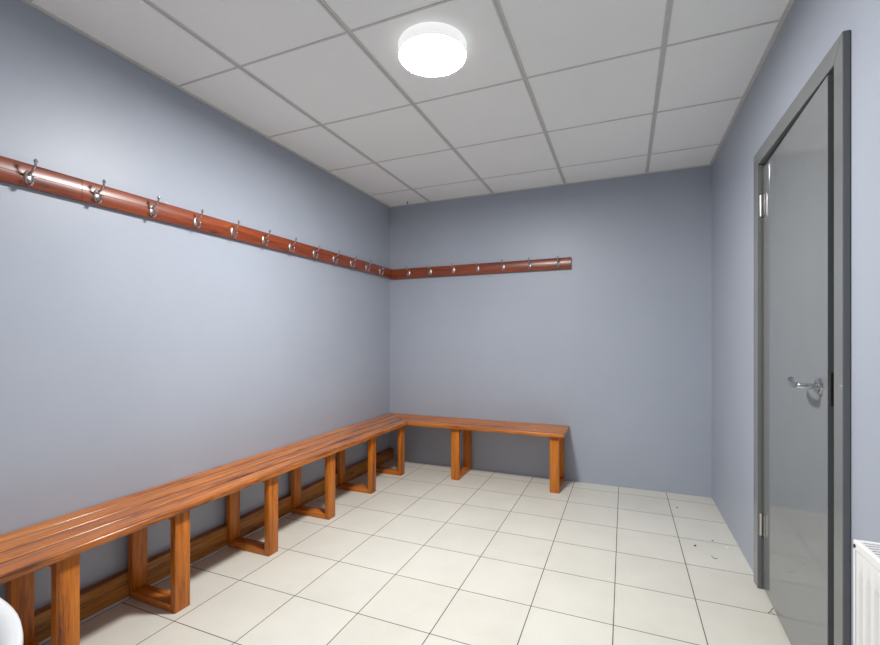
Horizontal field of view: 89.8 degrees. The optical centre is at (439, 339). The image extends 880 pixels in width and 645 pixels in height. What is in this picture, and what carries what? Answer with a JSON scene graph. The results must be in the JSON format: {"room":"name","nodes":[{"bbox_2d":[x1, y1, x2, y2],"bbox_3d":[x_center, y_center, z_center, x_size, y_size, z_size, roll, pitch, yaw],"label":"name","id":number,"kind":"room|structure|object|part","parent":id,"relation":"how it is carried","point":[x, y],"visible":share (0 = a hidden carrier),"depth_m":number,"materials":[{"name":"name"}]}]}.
{"room":"changing room","nodes":[
{"label":"changing room","id":0,"kind":"room"},
{"bbox_2d":[0,0,389,610],"bbox_3d":[-1.267,-0.117,2.448,0.100,2.520,4.050,0,0,23],"label":"wall","id":1,"kind":"structure","parent":0,"point":[138,353],"depth_m":2.10,"materials":[{"name":"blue paint"}]},
{"bbox_2d":[0,156,391,277],"bbox_3d":[-1.096,-0.619,2.620,0.082,0.114,3.400,0,0,23],"label":"rail","id":2,"kind":"object","parent":1,"relation":"attached to","point":[14,172],"visible":1,"depth_m":2.06,"materials":[{"name":"brown wood"}]},
{"bbox_2d":[21,0,390,207],"bbox_3d":[-1.213,-1.260,2.425,0.018,0.006,3.850,0,0,23],"label":"trim","id":3,"kind":"structure","parent":1,"relation":"attached to","point":[32,4],"depth_m":2.15,"materials":[{"name":"metal"}]},
{"bbox_2d":[34,447,393,644],"bbox_3d":[-1.199,1.086,2.419,0.047,0.115,3.850,0,0,23],"label":"baseboard","id":4,"kind":"structure","parent":1,"relation":"attached to","point":[96,598],"depth_m":2.23,"materials":[{"name":"brown wood"}]},
{"bbox_2d":[28,0,788,205],"bbox_3d":[0.000,-1.276,1.919,2.646,0.062,3.850,0,0,23],"label":"ceiling","id":5,"kind":"structure","parent":0,"point":[545,92],"depth_m":2.11,"materials":[{"name":"tile"}]},
{"bbox_2d":[398,22,466,76],"bbox_3d":[-0.032,-1.239,1.899,0.295,0.048,0.295,0,0,23],"label":"ceiling light","id":6,"kind":"object","parent":5,"relation":"attached to","point":[427,49],"visible":1,"depth_m":1.85,"materials":[{"name":"white plastic"}]},
{"bbox_2d":[41,460,790,644],"bbox_3d":[0.000,1.192,1.919,2.846,0.102,4.050,0,0,23],"label":"floor","id":7,"kind":"structure","parent":0,"point":[427,557],"depth_m":2.14,"materials":[{"name":"beige tile"}]},
{"bbox_2d":[0,598,23,644],"bbox_3d":[-0.544,0.652,0.271,0.574,0.983,0.388,0,0,23],"label":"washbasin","id":8,"kind":"object","parent":7,"relation":"on","point":[11,631],"visible":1,"depth_m":0.39,"materials":[{"name":"white ceramic"}]},
{"bbox_2d":[0,413,568,644],"bbox_3d":[-0.350,0.920,2.361,1.651,0.447,3.296,0,0,23],"label":"bench","id":9,"kind":"object","parent":7,"relation":"on","point":[57,543],"visible":1,"depth_m":1.97,"materials":[{"name":"brown wood"}]},
{"bbox_3d":[-1.518,0.918,1.596,0.032,0.385,0.069,0,0,23],"label":"leg","id":10,"kind":"part","parent":9,"relation":"part of","materials":[{"name":"brown wood"}]},
{"bbox_3d":[-1.264,0.934,1.490,0.032,0.418,0.069,0,0,23],"label":"leg","id":11,"kind":"part","parent":9,"relation":"part of","materials":[{"name":"brown wood"}]},
{"bbox_3d":[-1.357,0.918,1.981,0.032,0.385,0.069,0,0,23],"label":"leg","id":12,"kind":"part","parent":9,"relation":"part of","materials":[{"name":"brown wood"}]},
{"bbox_3d":[-1.245,1.127,1.934,0.274,0.032,0.067,0,0,23],"label":"foot rail","id":13,"kind":"part","parent":9,"relation":"part of","materials":[{"name":"brown wood"}]},
{"bbox_3d":[-1.103,0.934,1.875,0.032,0.418,0.069,0,0,23],"label":"leg","id":14,"kind":"part","parent":9,"relation":"part of","materials":[{"name":"brown wood"}]},
{"bbox_3d":[-0.946,0.711,2.608,0.361,0.029,3.292,0,0,23],"label":"seat","id":15,"kind":"part","parent":9,"relation":"part of","materials":[{"name":"brown wood"}]},
{"bbox_3d":[-1.155,0.918,2.464,0.032,0.385,0.069,0,0,23],"label":"leg","id":16,"kind":"part","parent":9,"relation":"part of","materials":[{"name":"brown wood"}]},
{"bbox_3d":[-1.043,1.127,2.417,0.274,0.032,0.067,0,0,23],"label":"foot rail","id":17,"kind":"part","parent":9,"relation":"part of","materials":[{"name":"brown wood"}]},
{"bbox_3d":[-0.901,0.934,2.358,0.032,0.418,0.069,0,0,23],"label":"leg","id":18,"kind":"part","parent":9,"relation":"part of","materials":[{"name":"brown wood"}]},
{"bbox_3d":[-0.958,0.918,2.936,0.032,0.385,0.069,0,0,23],"label":"leg","id":19,"kind":"part","parent":9,"relation":"part of","materials":[{"name":"brown wood"}]},
{"bbox_3d":[-0.846,1.127,2.889,0.274,0.032,0.067,0,0,23],"label":"foot rail","id":20,"kind":"part","parent":9,"relation":"part of","materials":[{"name":"brown wood"}]},
{"bbox_3d":[-0.705,0.934,2.830,0.032,0.418,0.069,0,0,23],"label":"leg","id":21,"kind":"part","parent":9,"relation":"part of","materials":[{"name":"brown wood"}]},
{"bbox_3d":[-0.763,0.918,3.404,0.032,0.385,0.069,0,0,23],"label":"leg","id":22,"kind":"part","parent":9,"relation":"part of","materials":[{"name":"brown wood"}]},
{"bbox_3d":[-0.650,1.127,3.358,0.274,0.032,0.067,0,0,23],"label":"foot rail","id":23,"kind":"part","parent":9,"relation":"part of","materials":[{"name":"brown wood"}]},
{"bbox_3d":[-0.509,0.934,3.298,0.032,0.418,0.069,0,0,23],"label":"leg","id":24,"kind":"part","parent":9,"relation":"part of","materials":[{"name":"brown wood"}]},
{"bbox_3d":[-0.469,1.127,3.791,0.274,0.032,0.067,0,0,23],"label":"foot rail","id":25,"kind":"part","parent":9,"relation":"part of","materials":[{"name":"brown wood"}]},
{"bbox_3d":[-0.328,0.934,3.732,0.032,0.418,0.069,0,0,23],"label":"leg","id":26,"kind":"part","parent":9,"relation":"part of","materials":[{"name":"brown wood"}]},
{"bbox_3d":[0.127,0.934,3.603,0.069,0.418,0.032,0,0,23],"label":"leg","id":27,"kind":"part","parent":9,"relation":"part of","materials":[{"name":"brown wood"}]},
{"bbox_3d":[0.190,1.127,3.753,0.067,0.032,0.293,0,0,23],"label":"foot rail","id":28,"kind":"part","parent":9,"relation":"part of","materials":[{"name":"brown wood"}]},
{"bbox_3d":[0.240,0.918,3.874,0.069,0.385,0.032,0,0,23],"label":"leg","id":29,"kind":"part","parent":9,"relation":"part of","materials":[{"name":"brown wood"}]},
{"bbox_3d":[0.217,0.711,3.714,1.647,0.029,0.361,0,0,23],"label":"seat","id":30,"kind":"part","parent":9,"relation":"part of","materials":[{"name":"brown wood"}]},
{"bbox_3d":[0.857,0.934,3.298,0.069,0.418,0.032,0,0,23],"label":"leg","id":31,"kind":"part","parent":9,"relation":"part of","materials":[{"name":"brown wood"}]},
{"bbox_3d":[0.920,1.127,3.449,0.067,0.032,0.293,0,0,23],"label":"foot rail","id":32,"kind":"part","parent":9,"relation":"part of","materials":[{"name":"brown wood"}]},
{"bbox_3d":[0.970,0.918,3.569,0.069,0.385,0.032,0,0,23],"label":"leg","id":33,"kind":"part","parent":9,"relation":"part of","materials":[{"name":"brown wood"}]},
{"bbox_2d":[390,166,711,497],"bbox_3d":[0.761,-0.117,3.741,2.646,2.520,0.100,0,0,23],"label":"wall","id":34,"kind":"structure","parent":0,"point":[614,347],"depth_m":3.56,"materials":[{"name":"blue paint"}]},
{"bbox_2d":[391,255,570,279],"bbox_3d":[0.287,-0.622,3.840,1.641,0.104,0.082,0,0,23],"label":"rail","id":35,"kind":"object","parent":34,"relation":"attached to","point":[557,263],"visible":1,"depth_m":3.81,"materials":[{"name":"brown wood"}]},
{"bbox_2d":[391,164,708,206],"bbox_3d":[0.739,-1.260,3.690,2.610,0.006,0.012,0,0,23],"label":"trim","id":36,"kind":"structure","parent":34,"relation":"attached to","point":[708,164],"depth_m":3.58,"materials":[{"name":"metal"}]},
{"bbox_2d":[712,0,879,644],"bbox_3d":[1.267,-0.117,1.390,0.100,2.520,4.050,0,0,23],"label":"wall","id":37,"kind":"structure","parent":0,"point":[810,28],"depth_m":1.78,"materials":[{"name":"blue paint"}]},
{"bbox_2d":[709,0,794,165],"bbox_3d":[1.212,-1.260,1.413,0.018,0.006,3.850,0,0,23],"label":"trim","id":38,"kind":"structure","parent":37,"relation":"attached to","point":[790,2],"depth_m":2.05,"materials":[{"name":"metal"}]},
{"bbox_2d":[754,30,850,644],"bbox_3d":[1.331,0.139,1.651,0.183,2.007,0.922,0,0,23],"label":"door","id":39,"kind":"structure","parent":37,"relation":"in","point":[802,169],"depth_m":1.48,"materials":[{"name":"grey paint"}]},
{"bbox_3d":[1.169,0.140,1.432,0.052,0.030,0.130,0,0,25],"label":"lever","id":40,"kind":"part","parent":39,"relation":"part of","materials":[{"name":"silver metal"}]},
{"bbox_3d":[1.172,0.148,1.304,0.026,0.100,0.002,0,0,25],"label":"latch plate","id":41,"kind":"part","parent":39,"relation":"part of","materials":[{"name":"black metal"}]},
{"bbox_2d":[853,540,879,644],"bbox_3d":[0.824,0.748,0.595,0.105,0.590,0.842,0,0,23],"label":"radiator","id":42,"kind":"object","parent":37,"relation":"attached to","point":[866,554],"visible":1,"depth_m":0.95,"materials":[{"name":"white metal"}]},
{"bbox_2d":[853,540,879,571],"bbox_3d":[0.811,0.464,0.600,0.076,0.022,0.842,0,0,23],"label":"grille","id":43,"kind":"object","parent":42,"relation":"attached to","point":[868,552],"depth_m":0.96,"materials":[{"name":"white metal"}]}
]}

